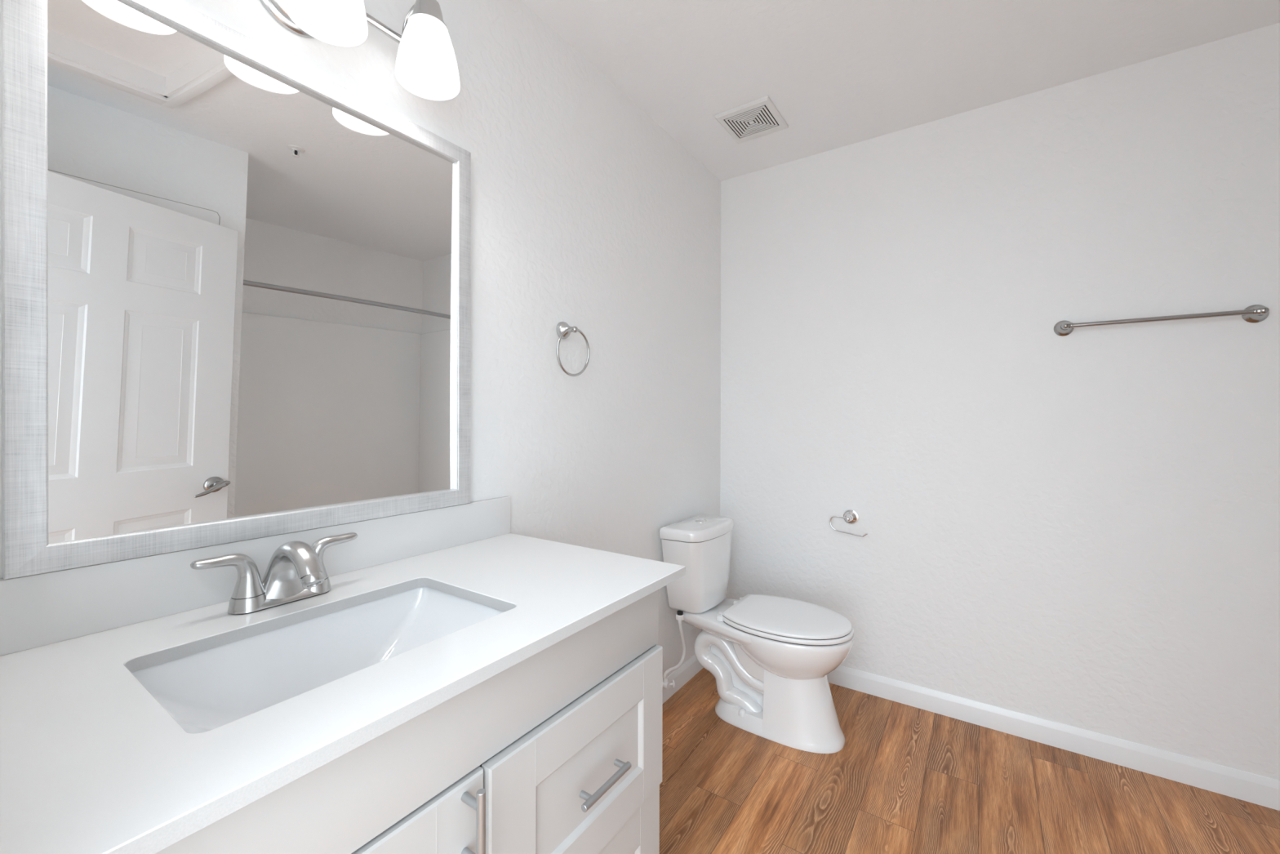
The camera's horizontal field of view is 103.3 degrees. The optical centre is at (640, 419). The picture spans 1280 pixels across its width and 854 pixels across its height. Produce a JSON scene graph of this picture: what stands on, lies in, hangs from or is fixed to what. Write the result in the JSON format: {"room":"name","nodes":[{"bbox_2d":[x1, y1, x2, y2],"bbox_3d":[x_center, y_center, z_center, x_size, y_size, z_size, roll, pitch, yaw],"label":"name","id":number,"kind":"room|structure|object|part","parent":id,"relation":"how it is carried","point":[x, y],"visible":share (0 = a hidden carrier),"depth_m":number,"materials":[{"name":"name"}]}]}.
{"room":"bathroom","nodes":[
{"label":"bathroom","id":0,"kind":"room"},
{"bbox_2d":[0,0,720,676],"bbox_3d":[-0.318,-0.016,1.642,0.100,2.440,2.663,0,0,34],"label":"wall","id":1,"kind":"structure","parent":0,"point":[588,215],"depth_m":1.68,"materials":[{"name":"white paint"}]},
{"bbox_2d":[0,0,471,579],"bbox_3d":[-0.667,-0.238,1.012,0.027,0.914,0.760,0,0,34],"label":"vanity mirror","id":2,"kind":"object","parent":1,"relation":"attached to","point":[235,279],"visible":1,"depth_m":0.88,"materials":[{"name":"silver metal"}]},
{"bbox_3d":[-0.869,-0.238,0.714,0.027,0.914,0.040,0,0,34],"label":"frame rail","id":3,"kind":"part","parent":2,"relation":"part of","materials":[{"name":"white wood"}]},
{"bbox_3d":[-0.667,0.198,1.014,0.027,0.040,0.760,0,0,34],"label":"frame rail","id":4,"kind":"part","parent":2,"relation":"part of","materials":[{"name":"silver metal"}]},
{"bbox_3d":[-0.666,-0.675,1.011,0.027,0.040,0.760,0,0,34],"label":"frame rail","id":5,"kind":"part","parent":2,"relation":"part of","materials":[{"name":"silver metal"}]},
{"bbox_3d":[-0.465,-0.239,1.310,0.027,0.914,0.040,0,0,34],"label":"frame rail","id":6,"kind":"part","parent":2,"relation":"part of","materials":[{"name":"white wood"}]},
{"bbox_2d":[0,496,510,656],"bbox_3d":[-0.649,0.272,1.047,0.019,0.103,0.964,0,0,34],"label":"backsplash","id":7,"kind":"structure","parent":1,"relation":"attached to","point":[38,610],"depth_m":0.84,"materials":[{"name":"white stone"}]},
{"bbox_2d":[259,0,460,100],"bbox_3d":[-0.602,-0.817,0.940,0.212,0.190,0.529,0,0,34],"label":"vanity light","id":8,"kind":"object","parent":1,"relation":"attached to","point":[426,65],"visible":1,"depth_m":1.03,"materials":[{"name":"white glass"}]},
{"bbox_3d":[-0.567,-0.781,0.917,0.128,0.120,0.128,0,0,34],"label":"lamp shade","id":9,"kind":"part","parent":8,"relation":"part of","materials":[{"name":"white glass"}]},
{"bbox_3d":[-0.567,-0.791,0.917,0.057,0.099,0.057,0,0,34],"label":"bulb","id":10,"kind":"part","parent":8,"relation":"part of","materials":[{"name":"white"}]},
{"bbox_3d":[-0.490,-0.868,1.106,0.086,0.070,0.022,0,0,34],"label":"arm","id":11,"kind":"part","parent":8,"relation":"part of","materials":[{"name":"silver metal"}]},
{"bbox_3d":[-0.455,-0.781,1.083,0.128,0.120,0.128,0,0,34],"label":"lamp shade","id":12,"kind":"part","parent":8,"relation":"part of","materials":[{"name":"white glass"}]},
{"bbox_3d":[-0.455,-0.791,1.083,0.057,0.099,0.057,0,0,34],"label":"bulb","id":13,"kind":"part","parent":8,"relation":"part of","materials":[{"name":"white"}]},
{"bbox_2d":[555,321,590,376],"bbox_3d":[-0.229,-0.228,1.625,0.064,0.179,0.155,0,0,34],"label":"towel ring","id":14,"kind":"object","parent":1,"relation":"attached to","point":[563,330],"visible":1,"depth_m":1.62,"materials":[{"name":"silver metal"}]},
{"bbox_3d":[-0.229,-0.289,1.625,0.064,0.056,0.056,0,0,34],"label":"post","id":15,"kind":"part","parent":14,"relation":"part of","materials":[{"name":"silver metal"}]},
{"bbox_2d":[662,677,674,688],"bbox_3d":[0.093,1.085,2.084,0.092,0.060,0.067,0,0,34],"label":"shutoff valve","id":16,"kind":"object","parent":1,"relation":"attached to","point":[666,684],"visible":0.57,"depth_m":2.07,"materials":[{"name":"white paint"}]},
{"bbox_3d":[0.122,1.087,2.080,0.029,0.033,0.033,0,0,-12],"label":"knob","id":17,"kind":"part","parent":16,"relation":"part of","materials":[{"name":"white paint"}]},
{"bbox_2d":[662,610,685,678],"bbox_3d":[0.149,0.929,2.101,0.130,0.262,0.042,0,0,-42],"label":"supply hose","id":18,"kind":"object","parent":16,"relation":"attached to","point":[679,615],"visible":1,"depth_m":2.10,"materials":[{"name":"white plastic"}]},
{"bbox_2d":[662,654,702,703],"bbox_3d":[0.002,1.160,2.022,0.012,0.088,1.454,0,0,34],"label":"baseboard","id":19,"kind":"structure","parent":1,"relation":"attached to","point":[687,670],"depth_m":2.29,"materials":[{"name":"white paint"}]},
{"bbox_2d":[520,0,1279,181],"bbox_3d":[0.861,-1.281,0.811,2.978,0.100,2.713,0,0,34],"label":"ceiling","id":20,"kind":"structure","parent":0,"point":[839,73],"depth_m":1.69,"materials":[{"name":"white paint"}]},
{"bbox_2d":[714,95,788,143],"bbox_3d":[0.458,-1.228,2.091,0.225,0.014,0.241,0,0,34],"label":"ceiling vent","id":21,"kind":"object","parent":20,"relation":"in","point":[758,117],"visible":1,"depth_m":2.07,"materials":[{"name":"white plastic"}]},
{"bbox_2d":[659,667,1279,853],"bbox_3d":[0.254,1.211,-0.162,2.878,0.001,4.813,0,0,34],"label":"floor","id":22,"kind":"structure","parent":0,"point":[904,779],"depth_m":1.62,"materials":[{"name":"brown wood"}]},
{"bbox_2d":[154,589,662,853],"bbox_3d":[-0.421,0.775,0.872,0.590,0.862,0.921,0,0,34],"label":"vanity cabinet","id":23,"kind":"object","parent":22,"relation":"on","point":[559,750],"visible":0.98,"depth_m":0.76,"materials":[{"name":"white wood"}]},
{"bbox_2d":[0,533,685,853],"bbox_3d":[-0.414,0.334,0.888,0.587,0.020,0.964,0,0,34],"label":"countertop","id":24,"kind":"structure","parent":23,"relation":"on","point":[91,762],"depth_m":0.59,"materials":[{"name":"white stone"}]},
{"bbox_2d":[190,532,357,614],"bbox_3d":[-0.638,0.267,0.907,0.191,0.112,0.191,0,0,-10],"label":"faucet","id":25,"kind":"object","parent":24,"relation":"on","point":[295,571],"visible":1,"depth_m":0.86,"materials":[{"name":"silver metal"}]},
{"bbox_3d":[-0.686,0.261,0.844,0.046,0.074,0.100,0,0,34],"label":"handle","id":26,"kind":"part","parent":25,"relation":"part of","materials":[{"name":"silver metal"}]},
{"bbox_3d":[-0.604,0.266,0.882,0.154,0.110,0.120,0,0,34],"label":"spout","id":27,"kind":"part","parent":25,"relation":"part of","materials":[{"name":"silver metal"}]},
{"bbox_3d":[-0.599,0.261,0.973,0.046,0.074,0.100,0,0,34],"label":"handle","id":28,"kind":"part","parent":25,"relation":"part of","materials":[{"name":"silver metal"}]},
{"bbox_2d":[132,586,504,733],"bbox_3d":[-0.455,0.420,0.784,0.325,0.148,0.487,0,0,34],"label":"undermount sink","id":29,"kind":"object","parent":24,"relation":"in","point":[208,690],"visible":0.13,"depth_m":0.85,"materials":[{"name":"white ceramic"}]},
{"bbox_3d":[-0.354,0.800,0.542,0.019,0.606,0.444,0,0,34],"label":"cabinet door","id":30,"kind":"part","parent":23,"relation":"part of","materials":[{"name":"white wood"}]},
{"bbox_3d":[-0.228,0.591,0.683,0.032,0.011,0.011,0,0,34],"label":"post","id":31,"kind":"part","parent":23,"relation":"part of","materials":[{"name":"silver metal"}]},
{"bbox_3d":[-0.228,0.514,0.682,0.032,0.011,0.011,0,0,34],"label":"post","id":32,"kind":"part","parent":23,"relation":"part of","materials":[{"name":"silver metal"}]},
{"bbox_3d":[-0.212,0.561,0.672,0.012,0.136,0.012,0,0,34],"label":"handle","id":33,"kind":"part","parent":23,"relation":"part of","materials":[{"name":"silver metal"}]},
{"bbox_3d":[-0.090,0.644,0.918,0.019,0.297,0.468,0,0,34],"label":"drawer","id":34,"kind":"part","parent":23,"relation":"part of","materials":[{"name":"white wood"}]},
{"bbox_3d":[-0.092,0.644,0.864,0.026,0.011,0.011,0,0,34],"label":"post","id":35,"kind":"part","parent":23,"relation":"part of","materials":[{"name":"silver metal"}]},
{"bbox_3d":[-0.059,0.644,0.891,0.012,0.012,0.130,0,0,34],"label":"handle","id":36,"kind":"part","parent":23,"relation":"part of","materials":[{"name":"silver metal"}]},
{"bbox_3d":[-0.037,0.644,0.945,0.026,0.011,0.011,0,0,34],"label":"post","id":37,"kind":"part","parent":23,"relation":"part of","materials":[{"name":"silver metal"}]},
{"bbox_3d":[-0.095,0.948,0.921,0.013,0.302,0.468,0,0,34],"label":"drawer","id":38,"kind":"part","parent":23,"relation":"part of","materials":[{"name":"white wood"}]},
{"bbox_2d":[659,513,854,753],"bbox_3d":[0.482,0.823,2.058,0.722,0.762,0.409,0,0,34],"label":"toilet","id":39,"kind":"object","parent":22,"relation":"on","point":[770,658],"visible":1,"depth_m":1.97,"materials":[{"name":"white ceramic"}]},
{"bbox_3d":[0.264,0.647,2.205,0.188,0.308,0.397,0,0,34],"label":"tank","id":40,"kind":"part","parent":39,"relation":"part of","materials":[{"name":"white ceramic"}]},
{"bbox_3d":[0.265,0.468,2.204,0.198,0.045,0.409,0,0,34],"label":"tank lid","id":41,"kind":"part","parent":39,"relation":"part of","materials":[{"name":"white ceramic"}]},
{"bbox_3d":[0.583,0.770,1.986,0.456,0.018,0.373,0,0,34],"label":"lid","id":42,"kind":"part","parent":39,"relation":"part of","materials":[{"name":"white plastic"}]},
{"bbox_3d":[0.579,0.790,1.989,0.478,0.017,0.373,0,0,34],"label":"seat","id":43,"kind":"part","parent":39,"relation":"part of","materials":[{"name":"white plastic"}]},
{"bbox_2d":[720,22,1279,780],"bbox_3d":[1.633,-0.013,1.869,2.878,2.440,0.100,0,0,34],"label":"wall","id":44,"kind":"structure","parent":0,"point":[1081,528],"depth_m":1.89,"materials":[{"name":"white paint"}]},
{"bbox_2d":[829,509,867,537],"bbox_3d":[0.924,0.456,2.246,0.160,0.106,0.070,0,0,34],"label":"toilet paper holder","id":45,"kind":"object","parent":44,"relation":"attached to","point":[850,516],"visible":1,"depth_m":2.25,"materials":[{"name":"silver metal"}]},
{"bbox_3d":[0.923,0.436,2.246,0.067,0.067,0.070,0,0,34],"label":"post","id":46,"kind":"part","parent":45,"relation":"part of","materials":[{"name":"silver metal"}]},
{"bbox_2d":[826,665,1279,810],"bbox_3d":[1.213,1.162,2.087,1.945,0.088,0.012,0,0,34],"label":"baseboard","id":47,"kind":"structure","parent":44,"relation":"attached to","point":[1249,787],"depth_m":1.83,"materials":[{"name":"white paint"}]},
{"bbox_2d":[1053,304,1269,336],"bbox_3d":[1.726,-0.335,1.701,0.524,0.057,0.070,0,0,34],"label":"towel bar","id":48,"kind":"object","parent":44,"relation":"attached to","point":[1253,313],"visible":1,"depth_m":1.66,"materials":[{"name":"silver metal"}]}
]}

